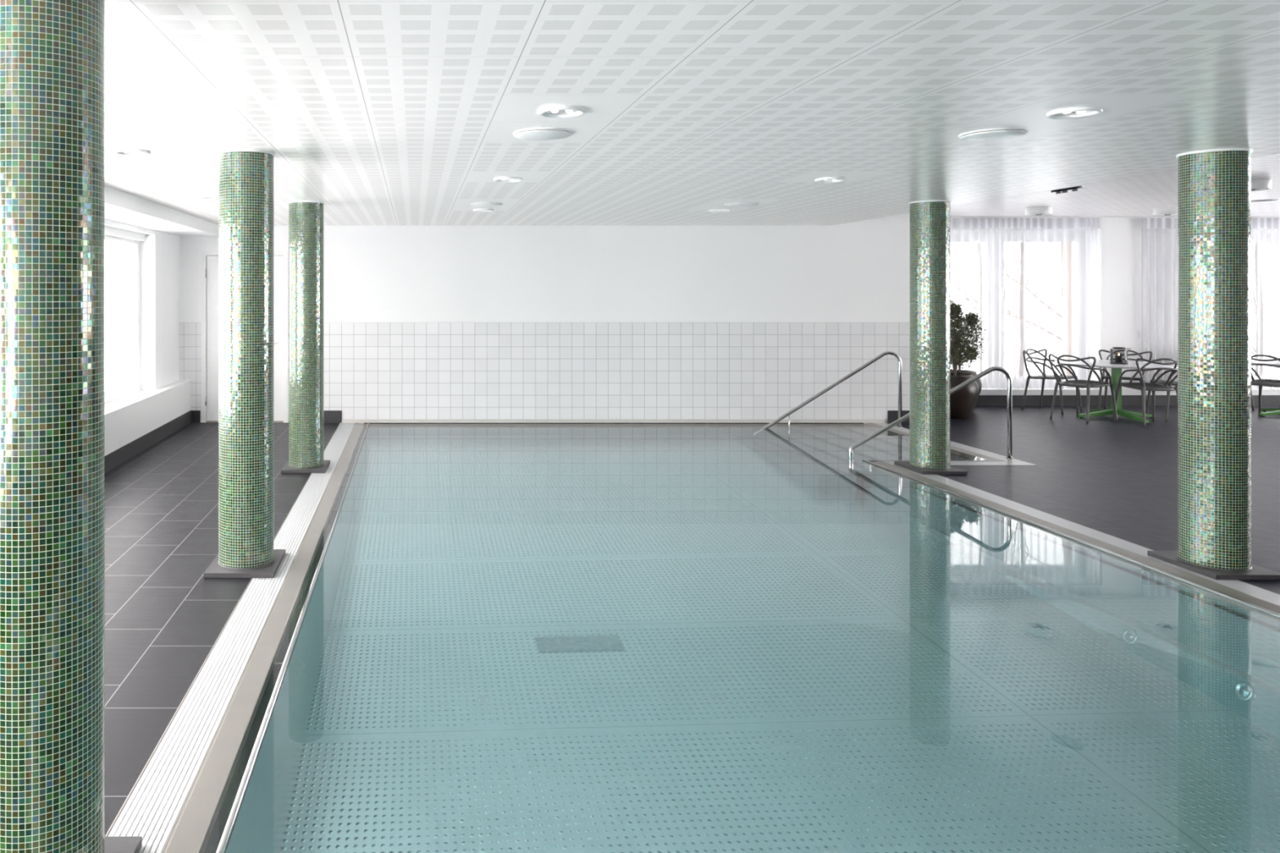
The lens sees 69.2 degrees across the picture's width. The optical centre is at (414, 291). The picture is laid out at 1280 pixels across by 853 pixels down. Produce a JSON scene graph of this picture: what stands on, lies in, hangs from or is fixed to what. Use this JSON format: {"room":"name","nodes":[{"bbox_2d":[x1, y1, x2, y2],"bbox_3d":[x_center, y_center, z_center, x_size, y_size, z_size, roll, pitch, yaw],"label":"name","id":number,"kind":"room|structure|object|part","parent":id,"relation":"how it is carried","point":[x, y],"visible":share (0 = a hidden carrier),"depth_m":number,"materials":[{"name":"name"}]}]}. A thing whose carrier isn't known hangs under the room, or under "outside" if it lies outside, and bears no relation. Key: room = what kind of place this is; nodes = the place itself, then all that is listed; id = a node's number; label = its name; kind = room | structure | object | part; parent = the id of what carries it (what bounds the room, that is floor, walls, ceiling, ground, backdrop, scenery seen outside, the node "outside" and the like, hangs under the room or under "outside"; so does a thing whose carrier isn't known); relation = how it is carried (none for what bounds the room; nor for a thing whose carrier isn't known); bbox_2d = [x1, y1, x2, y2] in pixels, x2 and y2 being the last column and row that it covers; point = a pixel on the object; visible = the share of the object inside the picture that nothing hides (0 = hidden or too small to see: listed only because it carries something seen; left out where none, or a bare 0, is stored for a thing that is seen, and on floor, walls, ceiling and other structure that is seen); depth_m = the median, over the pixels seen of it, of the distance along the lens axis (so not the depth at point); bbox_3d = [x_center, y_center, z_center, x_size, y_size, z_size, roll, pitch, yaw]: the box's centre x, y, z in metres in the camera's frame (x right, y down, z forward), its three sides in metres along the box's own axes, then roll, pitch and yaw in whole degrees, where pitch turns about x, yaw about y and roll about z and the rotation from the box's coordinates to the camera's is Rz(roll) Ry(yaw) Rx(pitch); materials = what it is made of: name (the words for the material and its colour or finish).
{"room":"indoor swimming pool","nodes":[
{"label":"indoor swimming pool","id":0,"kind":"room"},
{"bbox_2d":[104,218,179,408],"bbox_3d":[-3.020,0.180,3.425,0.300,2.960,15.250,0,0,0],"label":"window frame","id":1,"kind":"structure","parent":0,"point":[160,251],"depth_m":9.91,"materials":[{"name":"white paint"}]},
{"bbox_2d":[104,226,145,403],"bbox_3d":[-3.038,0.235,8.315,0.135,1.730,3.030,0,0,0],"label":"window","id":2,"kind":"structure","parent":1,"relation":"in","point":[122,247],"depth_m":9.30,"materials":[{"name":"glass"}]},
{"bbox_3d":[-3.070,0.235,9.060,0.001,1.500,1.310,0,0,0],"label":"pane","id":3,"kind":"part","parent":2,"relation":"part of","materials":[{"name":"white glass"}]},
{"bbox_2d":[104,380,191,455],"bbox_3d":[-2.800,1.268,3.421,0.140,0.365,14.842,0,0,0],"label":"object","id":4,"kind":"object","parent":1,"relation":"attached to","point":[126,421],"visible":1,"depth_m":8.98,"materials":[{"name":"white paint"}]},
{"bbox_2d":[104,410,191,473],"bbox_3d":[-2.796,1.525,3.421,0.148,0.150,14.842,0,0,0],"label":"baseboard","id":5,"kind":"structure","parent":1,"relation":"attached to","point":[113,460],"depth_m":8.95,"materials":[{"name":"tile"}]},
{"bbox_2d":[104,186,218,235],"bbox_3d":[-2.615,-0.752,3.425,0.510,0.155,14.850,0,0,0],"label":"ceiling beam","id":6,"kind":"structure","parent":1,"relation":"attached to","point":[119,206],"depth_m":8.31,"materials":[{"name":"white paint"}]},
{"bbox_2d":[143,226,180,228],"bbox_3d":[-2.670,-0.671,9.400,0.340,0.008,0.170,0,0,0],"label":"air vent","id":7,"kind":"object","parent":1,"relation":"attached to","point":[144,227],"visible":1,"depth_m":9.37,"materials":[{"name":"white metal"}]},
{"bbox_3d":[-2.670,-0.671,9.401,0.310,0.005,0.122,0,0,0],"label":"louvre blade","id":8,"kind":"part","parent":7,"relation":"part of","materials":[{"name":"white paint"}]},
{"bbox_2d":[179,213,909,422],"bbox_3d":[1.785,0.180,10.946,9.310,2.960,0.208,0,0,0],"label":"wall","id":9,"kind":"structure","parent":0,"point":[421,322],"depth_m":10.85,"materials":[{"name":"white paint"}]},
{"bbox_2d":[201,250,288,422],"bbox_3d":[-2.072,0.552,10.893,1.055,2.095,0.194,0,0,0],"label":"door","id":10,"kind":"structure","parent":9,"relation":"in","point":[210,259],"depth_m":10.86,"materials":[{"name":"white paint"}]},
{"bbox_2d":[191,410,909,422],"bbox_3d":[1.860,1.526,10.836,9.160,0.148,0.012,0,0,0],"label":"baseboard","id":11,"kind":"structure","parent":9,"relation":"attached to","point":[330,416],"depth_m":10.83,"materials":[{"name":"tile"}]},
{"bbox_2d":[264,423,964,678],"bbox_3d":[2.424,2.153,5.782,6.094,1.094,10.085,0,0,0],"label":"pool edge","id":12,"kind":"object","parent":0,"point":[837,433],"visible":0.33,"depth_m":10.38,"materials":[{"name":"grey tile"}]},
{"bbox_2d":[104,0,1279,225],"bbox_3d":[5.815,-1.052,4.310,17.970,0.495,17.020,0,0,0],"label":"ceiling","id":13,"kind":"structure","parent":0,"point":[375,112],"depth_m":3.71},
{"bbox_2d":[113,148,151,156],"bbox_3d":[-1.620,-0.796,5.100,0.206,0.017,0.206,0,0,0],"label":"recessed light","id":14,"kind":"object","parent":13,"relation":"in","point":[123,152],"visible":1,"depth_m":5.10,"materials":[{"name":"white paint"}]},
{"bbox_2d":[200,195,218,199],"bbox_3d":[-1.700,-0.796,7.500,0.206,0.017,0.206,0,0,0],"label":"recessed light","id":15,"kind":"object","parent":13,"relation":"in","point":[206,197],"visible":0.77,"depth_m":7.50,"materials":[{"name":"white paint"}]},
{"bbox_2d":[472,208,493,212],"bbox_3d":[0.675,-0.796,8.740,0.206,0.017,0.206,0,0,0],"label":"recessed light","id":16,"kind":"object","parent":13,"relation":"in","point":[473,210],"visible":1,"depth_m":8.70,"materials":[{"name":"white paint"}]},
{"bbox_2d":[470,202,502,207],"bbox_3d":[0.645,-0.796,8.090,0.286,0.018,0.382,0,0,0],"label":"valve","id":17,"kind":"object","parent":13,"relation":"attached to","point":[479,204],"visible":1,"depth_m":8.05,"materials":[{"name":"white paint"}]},
{"bbox_2d":[493,176,522,182],"bbox_3d":[0.665,-0.796,6.330,0.206,0.017,0.206,0,0,0],"label":"recessed light","id":18,"kind":"object","parent":13,"relation":"in","point":[505,179],"visible":1,"depth_m":6.31,"materials":[{"name":"white paint"}]},
{"bbox_2d":[512,127,573,140],"bbox_3d":[0.637,-0.796,4.447,0.293,0.018,0.346,0,0,0],"label":"valve","id":19,"kind":"object","parent":13,"relation":"attached to","point":[536,135],"visible":1,"depth_m":4.45,"materials":[{"name":"white paint"}]},
{"bbox_2d":[538,105,585,118],"bbox_3d":[0.655,-0.796,3.950,0.206,0.017,0.206,0,0,0],"label":"recessed light","id":20,"kind":"object","parent":13,"relation":"in","point":[562,111],"visible":1,"depth_m":3.95,"materials":[{"name":"white paint"}]},
{"bbox_2d":[708,208,730,212],"bbox_3d":[3.010,-0.796,8.780,0.206,0.017,0.206,0,0,0],"label":"recessed light","id":21,"kind":"object","parent":13,"relation":"in","point":[713,210],"visible":1,"depth_m":8.73,"materials":[{"name":"white paint"}]},
{"bbox_2d":[724,202,759,207],"bbox_3d":[2.955,-0.796,8.090,0.336,0.018,0.382,0,0,0],"label":"valve","id":22,"kind":"object","parent":13,"relation":"attached to","point":[737,204],"visible":1,"depth_m":8.05,"materials":[{"name":"white paint"}]},
{"bbox_2d":[814,177,846,182],"bbox_3d":[2.975,-0.796,6.360,0.206,0.017,0.206,0,0,0],"label":"recessed light","id":23,"kind":"object","parent":13,"relation":"in","point":[828,180],"visible":1,"depth_m":6.35,"materials":[{"name":"white paint"}]},
{"bbox_2d":[958,127,1028,141],"bbox_3d":[2.899,-0.796,4.460,0.338,0.018,0.371,0,0,0],"label":"ceiling light","id":24,"kind":"object","parent":13,"relation":"attached to","point":[1009,132],"visible":1,"depth_m":4.45,"materials":[{"name":"white paint"}]},
{"bbox_2d":[1025,206,1052,215],"bbox_3d":[7.760,-0.995,11.050,0.276,0.090,0.276,0,0,0],"label":"lamp","id":25,"kind":"object","parent":13,"relation":"attached to","point":[1040,211],"visible":1,"depth_m":10.95,"materials":[{"name":"white paint"}]},
{"bbox_2d":[1050,185,1084,194],"bbox_3d":[6.022,-0.939,8.200,0.250,0.072,0.249,0,0,5],"label":"ceiling spotlight","id":26,"kind":"object","parent":13,"relation":"attached to","point":[1076,188],"visible":0.99,"depth_m":8.12,"materials":[{"name":"black metal"}]},
{"bbox_2d":[1045,106,1102,119],"bbox_3d":[2.945,-0.796,3.970,0.206,0.017,0.206,0,0,0],"label":"recessed light","id":27,"kind":"object","parent":13,"relation":"in","point":[1077,112],"visible":1,"depth_m":3.97,"materials":[{"name":"white paint"}]},
{"bbox_2d":[950,216,1279,217],"bbox_3d":[10.525,-1.042,12.360,7.930,0.027,0.030,0,0,0],"label":"rail","id":28,"kind":"object","parent":13,"relation":"attached to","point":[950,216],"visible":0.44,"depth_m":12.36,"materials":[{"name":"white metal"}]},
{"bbox_2d":[950,217,1102,389],"bbox_3d":[8.090,0.167,12.360,2.940,2.376,0.047,0,0,0],"label":"sheer curtain","id":29,"kind":"object","parent":28,"relation":"hanging from","point":[1064,224],"visible":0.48,"depth_m":12.36,"materials":[{"name":"white fabric"}]},
{"bbox_2d":[1142,217,1177,363],"bbox_3d":[10.345,-0.011,12.358,0.487,2.005,0.045,0,0,0],"label":"sheer curtain","id":30,"kind":"object","parent":28,"relation":"hanging from","point":[1171,224],"depth_m":12.36,"materials":[{"name":"white fabric"}]},
{"bbox_2d":[1251,217,1279,359],"bbox_3d":[11.812,-0.040,12.358,0.385,1.949,0.045,0,0,0],"label":"sheer curtain","id":31,"kind":"object","parent":28,"relation":"hanging from","point":[1256,223],"depth_m":12.36,"materials":[{"name":"white fabric"}]},
{"bbox_2d":[1153,206,1177,215],"bbox_3d":[9.360,-0.995,11.050,0.276,0.090,0.276,0,0,0],"label":"lamp","id":32,"kind":"object","parent":13,"relation":"attached to","point":[1170,211],"visible":0.87,"depth_m":10.97,"materials":[{"name":"white paint"}]},
{"bbox_2d":[1251,178,1271,191],"bbox_3d":[7.860,-0.995,8.350,0.276,0.090,0.276,0,0,0],"label":"lamp","id":33,"kind":"object","parent":13,"relation":"attached to","point":[1257,184],"visible":0.49,"depth_m":8.22,"materials":[{"name":"white paint"}]},
{"bbox_2d":[1251,199,1279,203],"bbox_3d":[9.623,-1.031,10.075,0.424,0.018,0.365,0,0,0],"label":"valve","id":34,"kind":"object","parent":13,"relation":"attached to","point":[1267,200],"visible":0.8,"depth_m":10.07,"materials":[{"name":"white paint"}]},
{"bbox_2d":[104,405,1279,836],"bbox_3d":[5.815,1.630,4.210,17.370,0.060,16.420,0,0,0],"label":"floor","id":35,"kind":"structure","parent":0,"point":[163,619],"depth_m":6.44,"materials":[{"name":"tile"}]},
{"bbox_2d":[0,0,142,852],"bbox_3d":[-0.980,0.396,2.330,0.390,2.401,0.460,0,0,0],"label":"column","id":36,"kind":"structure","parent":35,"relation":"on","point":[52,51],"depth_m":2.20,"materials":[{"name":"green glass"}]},
{"bbox_2d":[105,422,355,852],"bbox_3d":[-0.811,1.626,5.775,0.191,0.058,10.050,0,0,0],"label":"overflow grating","id":37,"kind":"object","parent":35,"relation":"in","point":[154,805],"visible":0.84,"depth_m":3.48,"materials":[{"name":"white plastic"}]},
{"bbox_2d":[203,148,285,577],"bbox_3d":[-0.980,0.396,5.180,0.390,2.401,0.460,0,0,0],"label":"column","id":38,"kind":"structure","parent":35,"relation":"on","point":[246,175],"depth_m":5.04,"materials":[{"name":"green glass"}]},
{"bbox_2d":[280,200,329,473],"bbox_3d":[-0.980,0.396,8.040,0.390,2.401,0.460,0,0,0],"label":"column","id":39,"kind":"structure","parent":35,"relation":"on","point":[306,218],"depth_m":7.90,"materials":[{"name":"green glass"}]},
{"bbox_2d":[163,419,1279,852],"bbox_3d":[2.421,2.157,5.796,6.617,1.186,10.092,0,0,0],"label":"swimming pool","id":40,"kind":"object","parent":35,"relation":"in","point":[491,641],"visible":0.95,"depth_m":4.97,"materials":[{"name":"teal liquid"}]},
{"bbox_3d":[-0.555,1.601,5.790,0.021,0.020,10.040,0,0,0],"label":"finger rail","id":41,"kind":"part","parent":40,"relation":"part of","materials":[{"name":"silver metal"}]},
{"bbox_2d":[761,351,902,428],"bbox_3d":[4.841,1.211,10.420,1.762,1.022,0.064,0,0,0],"label":"handrail","id":42,"kind":"object","parent":40,"relation":"on","point":[900,362],"visible":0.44,"depth_m":10.40,"materials":[{"name":"silver metal"}]},
{"bbox_3d":[4.257,1.601,4.603,0.021,0.020,7.665,0,0,0],"label":"finger rail","id":43,"kind":"part","parent":40,"relation":"part of","materials":[{"name":"silver metal"}]},
{"bbox_2d":[893,200,967,474],"bbox_3d":[4.625,0.396,7.980,0.390,2.401,0.460,0,0,0],"label":"column","id":44,"kind":"structure","parent":35,"relation":"on","point":[929,220],"depth_m":7.85,"materials":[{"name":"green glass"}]},
{"bbox_2d":[872,422,1022,461],"bbox_3d":[5.639,1.626,9.585,0.179,0.058,2.430,0,0,0],"label":"overflow grating","id":45,"kind":"object","parent":35,"relation":"in","point":[984,452],"visible":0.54,"depth_m":8.99,"materials":[{"name":"white plastic"}]},
{"bbox_2d":[848,366,1013,471],"bbox_3d":[4.936,1.221,8.500,1.572,1.006,0.064,0,0,0],"label":"handrail","id":46,"kind":"object","parent":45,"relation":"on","point":[988,371],"visible":0.98,"depth_m":8.48,"materials":[{"name":"silver metal"}]},
{"bbox_2d":[882,461,1036,465],"bbox_3d":[5.065,1.626,8.266,1.330,0.058,0.192,0,0,0],"label":"overflow grating","id":47,"kind":"object","parent":35,"relation":"in","point":[952,463],"visible":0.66,"depth_m":8.27,"materials":[{"name":"white plastic"}]},
{"bbox_2d":[950,337,982,412],"bbox_3d":[7.240,1.043,11.850,0.550,1.115,0.550,0,0,0],"label":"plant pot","id":48,"kind":"object","parent":35,"relation":"on","point":[959,371],"visible":0.08,"depth_m":11.68,"materials":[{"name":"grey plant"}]},
{"bbox_3d":[7.240,1.329,11.850,0.550,0.542,0.550,0,0,0],"label":"pot","id":49,"kind":"part","parent":48,"relation":"part of","materials":[{"name":"brown ceramic"}]},
{"bbox_2d":[950,300,988,418],"bbox_3d":[6.888,0.856,11.299,0.711,1.488,0.609,0,0,29],"label":"potted tree","id":50,"kind":"object","parent":35,"relation":"on","point":[962,402],"visible":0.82,"depth_m":11.18,"materials":[{"name":"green plant"}]},
{"bbox_3d":[6.885,0.803,11.278,0.098,0.596,0.030,0,0,-16],"label":"stem","id":51,"kind":"part","parent":50,"relation":"part of","materials":[{"name":"grey plant"}]},
{"bbox_3d":[6.850,1.329,11.300,0.550,0.542,0.550,0,0,0],"label":"pot","id":52,"kind":"part","parent":50,"relation":"part of","materials":[{"name":"brown ceramic"}]},
{"bbox_2d":[1021,348,1082,414],"bbox_3d":[8.504,1.191,11.889,0.570,0.821,0.538,0,0,-28],"label":"chair","id":53,"kind":"object","parent":35,"relation":"on","point":[1044,376],"visible":0.91,"depth_m":11.94,"materials":[{"name":"grey plastic"}]},
{"bbox_3d":[8.235,1.361,11.967,0.114,0.481,0.038,0,0,29],"label":"leg","id":54,"kind":"part","parent":53,"relation":"part of","materials":[{"name":"grey plastic"}]},
{"bbox_3d":[8.591,1.361,12.156,0.038,0.481,0.114,0,0,5],"label":"leg","id":55,"kind":"part","parent":53,"relation":"part of","materials":[{"name":"grey plastic"}]},
{"bbox_3d":[8.513,1.146,11.873,0.450,0.058,0.443,0,0,-28],"label":"seat","id":56,"kind":"part","parent":53,"relation":"part of","materials":[{"name":"grey plastic"}]},
{"bbox_3d":[8.422,1.361,11.588,0.036,0.480,0.097,0,0,10],"label":"leg","id":57,"kind":"part","parent":53,"relation":"part of","materials":[{"name":"grey plastic"}]},
{"bbox_3d":[8.800,1.361,11.789,0.097,0.480,0.036,0,0,24],"label":"leg","id":58,"kind":"part","parent":53,"relation":"part of","materials":[{"name":"grey plastic"}]},
{"bbox_2d":[1048,354,1117,423],"bbox_3d":[8.277,1.191,11.019,0.538,0.821,0.570,0,0,-19],"label":"chair","id":59,"kind":"object","parent":35,"relation":"on","point":[1088,384],"visible":1,"depth_m":10.90,"materials":[{"name":"grey plastic"}]},
{"bbox_3d":[8.026,1.361,11.146,0.114,0.481,0.038,0,0,14],"label":"leg","id":60,"kind":"part","parent":59,"relation":"part of","materials":[{"name":"grey plastic"}]},
{"bbox_3d":[8.421,1.361,11.295,0.036,0.480,0.097,0,0,33],"label":"leg","id":61,"kind":"part","parent":59,"relation":"part of","materials":[{"name":"grey plastic"}]},
{"bbox_3d":[8.293,1.146,11.025,0.443,0.058,0.450,0,0,-19],"label":"seat","id":62,"kind":"part","parent":59,"relation":"part of","materials":[{"name":"grey plastic"}]},
{"bbox_3d":[8.157,1.361,10.765,0.038,0.481,0.114,0,0,38],"label":"leg","id":63,"kind":"part","parent":59,"relation":"part of","materials":[{"name":"grey plastic"}]},
{"bbox_3d":[8.560,1.361,10.891,0.097,0.480,0.036,0,0,19],"label":"leg","id":64,"kind":"part","parent":59,"relation":"part of","materials":[{"name":"grey plastic"}]},
{"bbox_2d":[893,465,1279,605],"bbox_3d":[4.474,1.626,4.459,0.169,0.058,7.418,0,0,0],"label":"overflow grating","id":65,"kind":"object","parent":35,"relation":"in","point":[1243,587],"visible":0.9,"depth_m":5.85,"materials":[{"name":"white plastic"}]},
{"bbox_2d":[1054,359,1177,423],"bbox_3d":[8.860,1.252,11.220,1.264,0.695,1.264,0,0,0],"label":"round table","id":66,"kind":"object","parent":35,"relation":"on","point":[1116,369],"visible":0.62,"depth_m":11.18,"materials":[{"name":"white laminate"}]},
{"bbox_2d":[1109,346,1128,364],"bbox_3d":[8.826,0.801,11.110,0.218,0.208,0.180,0,0,33],"label":"candle lantern","id":67,"kind":"object","parent":66,"relation":"on","point":[1118,358],"visible":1,"depth_m":11.10,"materials":[{"name":"black metal"}]},
{"bbox_3d":[8.850,0.708,11.120,0.211,0.022,0.132,0,0,0],"label":"lid","id":68,"kind":"part","parent":67,"relation":"part of","materials":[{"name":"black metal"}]},
{"bbox_2d":[1097,349,1152,409],"bbox_3d":[9.358,1.191,11.736,0.570,0.821,0.538,0,0,44],"label":"chair","id":69,"kind":"object","parent":35,"relation":"on","point":[1103,376],"visible":0.57,"depth_m":11.79,"materials":[{"name":"grey plastic"}]},
{"bbox_3d":[9.047,1.361,11.721,0.097,0.480,0.036,0,0,-8],"label":"leg","id":70,"kind":"part","parent":69,"relation":"part of","materials":[{"name":"grey plastic"}]},
{"bbox_3d":[9.349,1.361,12.017,0.038,0.481,0.114,0,0,11],"label":"leg","id":71,"kind":"part","parent":69,"relation":"part of","materials":[{"name":"grey plastic"}]},
{"bbox_3d":[9.346,1.146,11.723,0.450,0.058,0.443,0,0,44],"label":"seat","id":72,"kind":"part","parent":69,"relation":"part of","materials":[{"name":"grey plastic"}]},
{"bbox_3d":[9.639,1.361,11.737,0.114,0.481,0.038,0,0,-13],"label":"leg","id":73,"kind":"part","parent":69,"relation":"part of","materials":[{"name":"grey plastic"}]},
{"bbox_2d":[1112,358,1177,427],"bbox_3d":[8.822,1.191,10.674,0.570,0.821,0.538,0,0,4],"label":"chair","id":74,"kind":"object","parent":35,"relation":"on","point":[1143,386],"visible":0.87,"depth_m":10.55,"materials":[{"name":"grey plastic"}]},
{"bbox_3d":[8.624,1.361,10.915,0.036,0.480,0.097,0,0,-34],"label":"leg","id":75,"kind":"part","parent":74,"relation":"part of","materials":[{"name":"grey plastic"}]},
{"bbox_3d":[8.607,1.361,10.493,0.038,0.481,0.114,0,0,37],"label":"leg","id":76,"kind":"part","parent":74,"relation":"part of","materials":[{"name":"grey plastic"}]},
{"bbox_3d":[8.823,1.146,10.691,0.450,0.058,0.443,0,0,4],"label":"seat","id":77,"kind":"part","parent":74,"relation":"part of","materials":[{"name":"grey plastic"}]},
{"bbox_3d":[9.051,1.361,10.885,0.036,0.480,0.097,0,0,42],"label":"leg","id":78,"kind":"part","parent":74,"relation":"part of","materials":[{"name":"grey plastic"}]},
{"bbox_3d":[9.009,1.361,10.465,0.038,0.481,0.114,0,0,-29],"label":"leg","id":79,"kind":"part","parent":74,"relation":"part of","materials":[{"name":"grey plastic"}]},
{"bbox_2d":[1145,368,1177,422],"bbox_3d":[9.514,1.191,11.045,0.538,0.821,0.570,0,0,15],"label":"chair","id":80,"kind":"object","parent":35,"relation":"on","point":[1171,382],"visible":0.14,"depth_m":11.03,"materials":[{"name":"grey plastic"}]},
{"bbox_3d":[9.351,1.361,11.310,0.036,0.480,0.097,0,0,-37],"label":"leg","id":81,"kind":"part","parent":80,"relation":"part of","materials":[{"name":"grey plastic"}]},
{"bbox_3d":[9.498,1.146,11.049,0.443,0.058,0.450,0,0,15],"label":"seat","id":82,"kind":"part","parent":80,"relation":"part of","materials":[{"name":"grey plastic"}]},
{"bbox_3d":[9.240,1.361,10.897,0.097,0.480,0.036,0,0,-23],"label":"leg","id":83,"kind":"part","parent":80,"relation":"part of","materials":[{"name":"grey plastic"}]},
{"bbox_2d":[1146,147,1279,579],"bbox_3d":[4.630,0.396,5.150,0.390,2.401,0.460,0,0,0],"label":"column","id":84,"kind":"structure","parent":35,"relation":"on","point":[1215,185],"depth_m":5.03,"materials":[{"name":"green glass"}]},
{"bbox_2d":[1251,391,1254,410],"bbox_3d":[10.908,1.191,12.021,0.570,0.821,0.538,0,0,-29],"label":"chair","id":85,"kind":"object","parent":35,"relation":"on","point":[1252,403],"visible":0.02,"depth_m":11.91,"materials":[{"name":"grey plastic"}]},
{"bbox_2d":[1251,354,1279,416],"bbox_3d":[10.703,1.191,11.081,0.538,0.821,0.570,0,0,-25],"label":"chair","id":86,"kind":"object","parent":35,"relation":"on","point":[1268,383],"visible":0.55,"depth_m":11.09,"materials":[{"name":"grey plastic"}]},
{"bbox_3d":[10.818,1.361,11.370,0.036,0.480,0.097,0,0,27],"label":"leg","id":87,"kind":"part","parent":86,"relation":"part of","materials":[{"name":"grey plastic"}]},
{"bbox_3d":[10.718,1.146,11.088,0.443,0.058,0.450,0,0,-25],"label":"seat","id":88,"kind":"part","parent":86,"relation":"part of","materials":[{"name":"grey plastic"}]},
{"bbox_2d":[1251,358,1279,417],"bbox_3d":[11.280,1.252,11.350,1.264,0.695,1.264,0,0,0],"label":"round table","id":89,"kind":"object","parent":35,"relation":"on","point":[1271,411],"visible":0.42,"depth_m":11.36,"materials":[{"name":"white laminate"}]},
{"bbox_2d":[952,217,1278,389],"bbox_3d":[10.420,0.180,12.610,8.160,2.960,0.380,0,0,0],"label":"wall window","id":90,"kind":"structure","parent":0,"point":[1124,242],"depth_m":12.42,"materials":[{"name":"white paint"}]},
{"bbox_2d":[952,231,1084,386],"bbox_3d":[8.240,0.260,12.742,2.680,2.220,0.095,0,0,0],"label":"window","id":91,"kind":"structure","parent":90,"relation":"attached to","point":[956,235],"depth_m":12.75,"materials":[{"name":"white paint"}]},
{"bbox_3d":[7.598,0.260,12.750,1.105,1.930,0.001,0,0,0],"label":"pane","id":92,"kind":"part","parent":91,"relation":"part of","materials":[{"name":"white glass"}]},
{"bbox_3d":[7.598,0.260,12.727,1.255,2.080,0.065,0,0,0],"label":"sash","id":93,"kind":"part","parent":91,"relation":"part of","materials":[{"name":"clear glass"}]},
{"bbox_3d":[8.928,0.260,12.750,1.015,1.930,0.001,0,0,0],"label":"pane","id":94,"kind":"part","parent":91,"relation":"part of","materials":[{"name":"white glass"}]},
{"bbox_3d":[8.928,0.260,12.727,1.165,2.080,0.065,0,0,0],"label":"sash","id":95,"kind":"part","parent":91,"relation":"part of","materials":[{"name":"clear glass"}]},
{"bbox_2d":[975,395,1279,405],"bbox_3d":[10.470,1.525,11.735,8.060,0.150,1.370,0,0,0],"label":"baseboard","id":96,"kind":"structure","parent":90,"relation":"attached to","point":[983,400],"depth_m":12.41,"materials":[{"name":"tile"}]},
{"bbox_2d":[979,389,1279,395],"bbox_3d":[10.470,1.408,12.410,8.060,0.080,0.020,0,0,0],"label":"sill","id":97,"kind":"structure","parent":90,"relation":"attached to","point":[984,392],"depth_m":12.40,"materials":[{"name":"white paint"}]},
{"bbox_2d":[1137,331,1150,337],"bbox_3d":[10.188,0.600,12.414,0.165,0.090,0.012,0,0,0],"label":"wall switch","id":98,"kind":"object","parent":90,"relation":"attached to","point":[1139,332],"visible":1,"depth_m":12.41,"materials":[{"name":"plastic"}]},
{"bbox_2d":[1137,331,1141,337],"bbox_3d":[10.125,0.600,12.415,0.040,0.090,0.008,0,0,0],"label":"socket","id":99,"kind":"object","parent":98,"relation":"attached to","point":[1139,332],"depth_m":12.41,"materials":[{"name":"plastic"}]},
{"bbox_2d":[1251,231,1278,386],"bbox_3d":[12.575,0.260,12.742,2.650,2.220,0.095,0,0,0],"label":"window","id":100,"kind":"structure","parent":90,"relation":"attached to","point":[1255,234],"depth_m":12.72,"materials":[{"name":"white paint"}]},
{"bbox_3d":[11.805,0.260,12.750,0.820,1.930,0.001,0,0,0],"label":"pane","id":101,"kind":"part","parent":100,"relation":"part of","materials":[{"name":"white glass"}]}
]}

